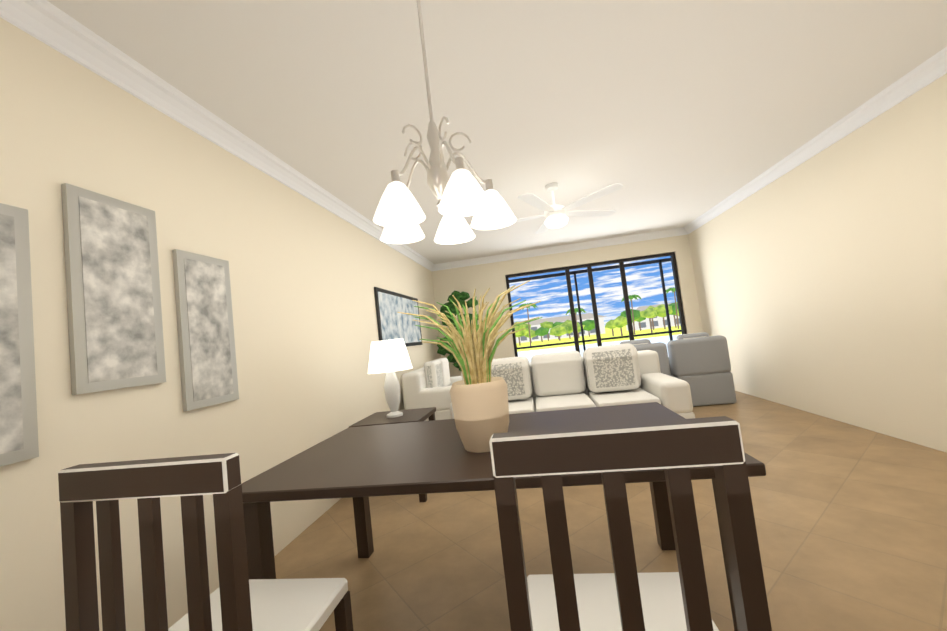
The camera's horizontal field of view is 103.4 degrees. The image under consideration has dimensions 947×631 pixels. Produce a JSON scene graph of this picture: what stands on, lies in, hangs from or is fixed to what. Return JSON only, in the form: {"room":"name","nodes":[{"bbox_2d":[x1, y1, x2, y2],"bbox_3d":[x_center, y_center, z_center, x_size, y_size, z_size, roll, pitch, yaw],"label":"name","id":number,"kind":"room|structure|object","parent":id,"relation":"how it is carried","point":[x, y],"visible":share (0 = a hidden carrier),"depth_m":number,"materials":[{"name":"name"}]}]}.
{"room":"living-dining room","nodes":[
{"label":"living-dining room","id":0,"kind":"room"},
{"bbox_2d":[0,17,440,630],"bbox_3d":[-1.610,0.176,1.982,0.200,2.740,11.075,-7,-3,9],"label":"wall","id":1,"kind":"structure","parent":0,"point":[306,275],"depth_m":1.91,"materials":[{"name":"beige paint"}]},
{"bbox_2d":[0,203,38,466],"bbox_3d":[-1.630,0.050,1.198,0.026,0.900,0.320,-7,-3,9],"label":"picture frame","id":2,"kind":"object","parent":1,"relation":"attached to","point":[18,403],"depth_m":1.31,"materials":[{"name":"silver metal"}]},
{"bbox_2d":[61,183,165,394],"bbox_3d":[-1.578,-0.104,1.662,0.026,0.850,0.360,-7,-3,9],"label":"picture frame","id":3,"kind":"object","parent":1,"relation":"attached to","point":[115,329],"depth_m":1.62,"materials":[{"name":"silver metal"}]},
{"bbox_2d":[172,249,238,410],"bbox_3d":[-1.489,0.078,2.096,0.026,0.840,0.340,-7,-3,9],"label":"picture frame","id":4,"kind":"object","parent":1,"relation":"attached to","point":[207,354],"depth_m":2.06,"materials":[{"name":"silver metal"}]},
{"bbox_2d":[0,0,435,270],"bbox_3d":[-1.526,-1.121,2.593,0.095,0.115,9.550,-7,-3,9],"label":"crown molding","id":5,"kind":"structure","parent":1,"relation":"attached to","point":[46,22],"depth_m":1.94,"materials":[{"name":"white paint"}]},
{"bbox_2d":[374,287,422,346],"bbox_3d":[-1.006,0.066,5.248,0.026,0.750,1.650,-7,-3,9],"label":"picture frame","id":6,"kind":"object","parent":1,"relation":"attached to","point":[391,324],"depth_m":5.04,"materials":[{"name":"multicoloured paper"}]},
{"bbox_2d":[47,0,946,263],"bbox_3d":[0.892,-1.462,3.338,5.100,0.100,7.750,-7,-3,9],"label":"ceiling","id":7,"kind":"structure","parent":0,"point":[670,114],"depth_m":2.31,"materials":[{"name":"white paint"}]},
{"bbox_2d":[373,0,516,243],"bbox_3d":[-0.167,-0.859,1.395,0.522,1.087,0.504,-7,-3,9],"label":"chandelier","id":8,"kind":"object","parent":7,"relation":"hanging from","point":[460,194],"visible":1,"depth_m":1.32,"materials":[{"name":"white glass"}]},
{"bbox_2d":[515,182,622,233],"bbox_3d":[0.816,-1.137,3.944,1.426,0.455,1.439,-7,-3,9],"label":"fan","id":9,"kind":"object","parent":7,"relation":"hanging from","point":[556,216],"visible":1,"depth_m":3.81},
{"bbox_2d":[432,234,702,376],"bbox_3d":[1.646,0.102,6.978,4.700,2.740,0.200,-7,-3,9],"label":"wall","id":10,"kind":"structure","parent":0,"point":[482,279],"depth_m":7.00,"materials":[{"name":"beige paint"}]},
{"bbox_2d":[436,228,683,270],"bbox_3d":[1.478,-1.207,6.910,4.470,0.115,0.095,-7,-3,9],"label":"crown molding","id":11,"kind":"structure","parent":10,"relation":"attached to","point":[678,231],"depth_m":6.89,"materials":[{"name":"white paint"}]},
{"bbox_2d":[505,252,686,361],"bbox_3d":[2.232,0.221,6.850,3.030,2.355,0.080,-7,-3,9],"label":"window","id":12,"kind":"structure","parent":10,"relation":"attached to","point":[581,309],"depth_m":6.85,"materials":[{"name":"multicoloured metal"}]},
{"bbox_2d":[274,391,946,630],"bbox_3d":[0.692,1.192,-0.111,5.100,0.050,14.000,-7,-3,9],"label":"floor","id":13,"kind":"structure","parent":0,"point":[851,524],"depth_m":2.14,"materials":[{"name":"tile"}]},
{"bbox_2d":[58,453,352,630],"bbox_3d":[-0.702,0.877,1.089,0.470,1.035,0.475,-7,-3,9],"label":"dining chair","id":14,"kind":"object","parent":13,"relation":"on","point":[238,599],"visible":1,"depth_m":0.90,"materials":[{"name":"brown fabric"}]},
{"bbox_2d":[349,407,435,501],"bbox_3d":[-0.653,1.202,3.269,0.600,0.640,0.550,-7,-3,9],"label":"end table","id":15,"kind":"object","parent":13,"relation":"on","point":[407,416],"visible":0.4,"depth_m":3.20,"materials":[{"name":"brown wood"}]},
{"bbox_2d":[367,338,412,417],"bbox_3d":[-0.728,0.552,3.303,0.400,0.669,0.400,-7,-3,9],"label":"table lamp","id":16,"kind":"object","parent":15,"relation":"on","point":[389,358],"visible":1,"depth_m":3.20,"materials":[{"name":"white ceramic"}]},
{"bbox_2d":[401,358,461,420],"bbox_3d":[-0.367,1.104,5.204,0.800,1.000,1.350,-7,-3,9],"label":"loveseat","id":17,"kind":"object","parent":13,"relation":"on","point":[429,384],"visible":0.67,"depth_m":4.60,"materials":[{"name":"white fabric"}]},
{"bbox_2d":[437,290,477,370],"bbox_3d":[-0.143,0.598,6.551,1.027,2.111,0.654,-7,-3,9],"label":"plant","id":18,"kind":"object","parent":13,"relation":"on","point":[461,297],"visible":0.33,"depth_m":6.47,"materials":[{"name":"green plant"}]},
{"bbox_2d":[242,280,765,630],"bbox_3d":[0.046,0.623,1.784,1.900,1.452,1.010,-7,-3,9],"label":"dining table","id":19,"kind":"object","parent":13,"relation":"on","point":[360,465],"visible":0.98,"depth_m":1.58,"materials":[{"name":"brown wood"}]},
{"bbox_2d":[450,343,694,418],"bbox_3d":[0.887,0.862,3.748,2.100,1.020,0.950,-7,-3,9],"label":"sofa","id":20,"kind":"object","parent":13,"relation":"on","point":[613,375],"visible":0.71,"depth_m":3.61,"materials":[{"name":"white fabric"}]},
{"bbox_2d":[489,416,771,630],"bbox_3d":[0.357,0.746,0.926,0.470,1.035,0.475,-7,-3,9],"label":"dining chair","id":21,"kind":"object","parent":13,"relation":"on","point":[625,596],"visible":1,"depth_m":0.73,"materials":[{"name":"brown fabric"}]},
{"bbox_2d":[620,339,670,375],"bbox_3d":[2.289,0.823,5.275,0.720,0.960,0.720,-7,-3,9],"label":"armchair","id":22,"kind":"object","parent":13,"relation":"on","point":[660,348],"visible":0.12,"depth_m":4.91,"materials":[{"name":"grey fabric"}]},
{"bbox_2d":[667,332,736,406],"bbox_3d":[3.098,0.732,5.302,0.720,0.960,0.720,-7,-3,9],"label":"armchair","id":23,"kind":"object","parent":13,"relation":"on","point":[699,363],"visible":0.83,"depth_m":4.95,"materials":[{"name":"grey fabric"}]},
{"bbox_2d":[688,73,946,452],"bbox_3d":[3.505,-0.340,3.180,0.200,2.740,7.150,-7,-3,9],"label":"wall","id":24,"kind":"structure","parent":0,"point":[821,281],"depth_m":3.42,"materials":[{"name":"beige paint"}]},
{"bbox_2d":[684,47,946,234],"bbox_3d":[2.990,-1.682,1.899,0.095,0.115,9.550,-7,-3,9],"label":"crown molding","id":25,"kind":"structure","parent":24,"relation":"attached to","point":[935,67],"depth_m":3.23,"materials":[{"name":"white paint"}]}
]}

